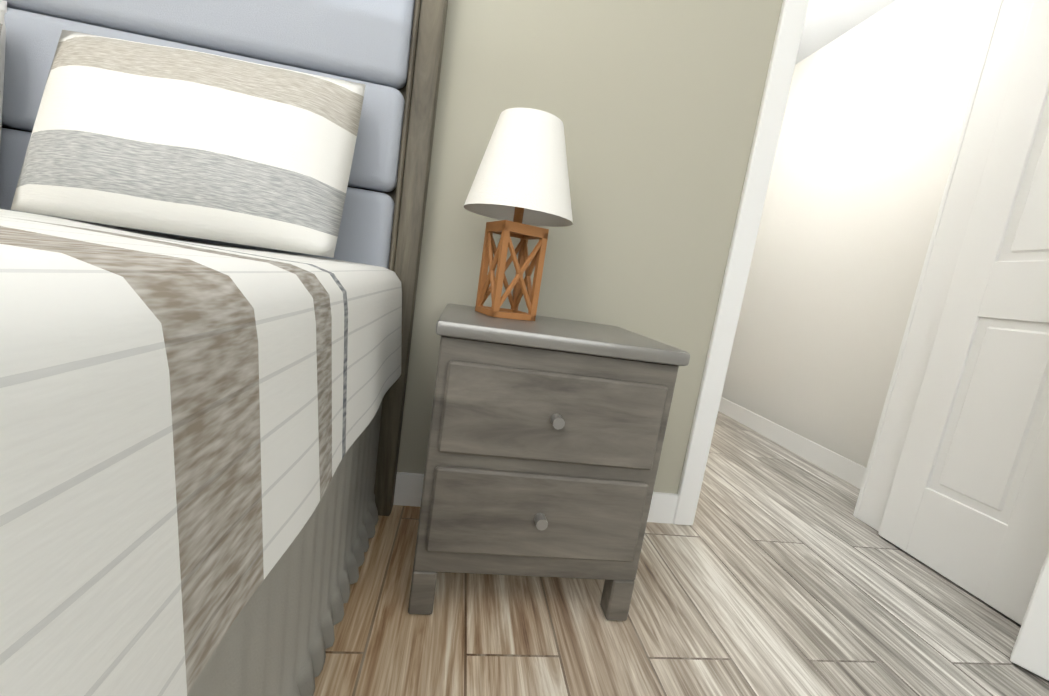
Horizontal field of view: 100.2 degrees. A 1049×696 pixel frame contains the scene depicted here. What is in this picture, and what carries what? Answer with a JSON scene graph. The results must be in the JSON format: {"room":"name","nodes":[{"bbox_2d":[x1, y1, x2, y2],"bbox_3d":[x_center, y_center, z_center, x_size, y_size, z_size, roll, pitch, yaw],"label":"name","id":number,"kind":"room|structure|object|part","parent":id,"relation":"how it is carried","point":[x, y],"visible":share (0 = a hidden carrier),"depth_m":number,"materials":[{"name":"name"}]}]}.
{"room":"bedroom","nodes":[
{"label":"bedroom","id":0,"kind":"room"},
{"bbox_2d":[397,0,782,493],"bbox_3d":[-0.746,-0.803,1.115,5.120,2.440,0.120,7,9,-9],"label":"wall","id":1,"kind":"structure","parent":0,"point":[653,106],"depth_m":1.23,"materials":[{"name":"beige paint"}]},
{"bbox_2d":[393,472,678,523],"bbox_3d":[-0.972,0.344,1.216,2.990,0.100,0.012,7,9,-9],"label":"baseboard","id":2,"kind":"structure","parent":1,"relation":"attached to","point":[408,488],"depth_m":1.30,"materials":[{"name":"white wood"}]},
{"bbox_2d":[673,0,1033,531],"bbox_3d":[1.073,-0.405,1.425,0.900,2.100,0.156,7,9,-9],"label":"door frame","id":3,"kind":"structure","parent":1,"relation":"attached to","point":[993,76],"depth_m":1.43,"materials":[{"name":"white wood"}]},
{"bbox_2d":[878,0,1048,624],"bbox_3d":[1.501,-0.250,1.067,0.096,2.018,0.772,7,9,-9],"label":"bathroom door","id":4,"kind":"structure","parent":1,"relation":"in","point":[967,507],"depth_m":1.30,"materials":[{"name":"white wood"}]},
{"bbox_2d":[313,411,1048,695],"bbox_3d":[2.246,0.907,1.214,16.000,0.060,8.000,7,9,-9],"label":"floor","id":5,"kind":"structure","parent":0,"point":[775,569],"depth_m":1.02,"materials":[{"name":"beige wood"}]},
{"bbox_2d":[0,0,447,695],"bbox_3d":[-0.956,-0.162,0.070,1.640,1.440,2.048,7,9,-9],"label":"bed","id":6,"kind":"object","parent":5,"relation":"on","point":[212,214],"visible":1,"depth_m":0.54,"materials":[{"name":"white fabric"}]},
{"bbox_2d":[0,0,7,196],"bbox_3d":[-1.423,-0.565,0.875,0.640,0.407,0.118,7,4,-11],"label":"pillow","id":7,"kind":"object","parent":6,"relation":"on","point":[3,3],"depth_m":0.94,"materials":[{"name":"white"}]},
{"bbox_2d":[408,303,689,620],"bbox_3d":[0.015,0.247,1.078,0.500,0.619,0.455,7,9,-9],"label":"nightstand","id":8,"kind":"object","parent":5,"relation":"on","point":[545,441],"visible":1,"depth_m":0.87,"materials":[{"name":"grey wood"}]},
{"bbox_2d":[463,107,572,320],"bbox_3d":[-0.016,-0.295,1.023,0.256,0.445,0.256,7,9,-9],"label":"lamp","id":9,"kind":"object","parent":8,"relation":"on","point":[520,181],"visible":1,"depth_m":0.95,"materials":[{"name":"brown wood"}]},
{"bbox_3d":[0.001,-0.410,1.006,0.256,0.210,0.256,7,9,-9],"label":"lamp shade","id":10,"kind":"part","parent":9,"relation":"part of","materials":[{"name":"white fabric"}]},
{"bbox_2d":[795,0,896,63],"bbox_3d":[2.612,-1.547,0.837,16.000,0.080,8.000,7,9,-9],"label":"ceiling","id":11,"kind":"structure","parent":0,"point":[826,22],"depth_m":2.52,"materials":[{"name":"white paint"}]},
{"bbox_2d":[721,0,997,467],"bbox_3d":[1.841,-0.631,2.511,0.120,2.440,1.880,7,9,-9],"label":"wall","id":12,"kind":"structure","parent":0,"point":[874,115],"depth_m":2.40,"materials":[{"name":"white paint"}]},
{"bbox_2d":[718,397,865,488],"bbox_3d":[1.504,0.533,2.397,0.012,0.100,3.770,7,9,-9],"label":"baseboard","id":13,"kind":"structure","parent":12,"relation":"attached to","point":[843,468],"depth_m":2.38,"materials":[{"name":"white wood"}]},
{"bbox_3d":[1.888,-0.058,-0.044,0.156,2.100,0.900,7,9,-9],"label":"door frame","id":14,"kind":"structure","parent":0,"visible":0},
{"bbox_2d":[1010,550,1048,680],"bbox_3d":[1.533,-0.173,0.594,0.141,2.018,0.772,1,11,-39],"label":"hall door","id":15,"kind":"structure","parent":14,"relation":"attached to","point":[1030,651],"depth_m":1.00,"materials":[{"name":"white wood"}]}
]}

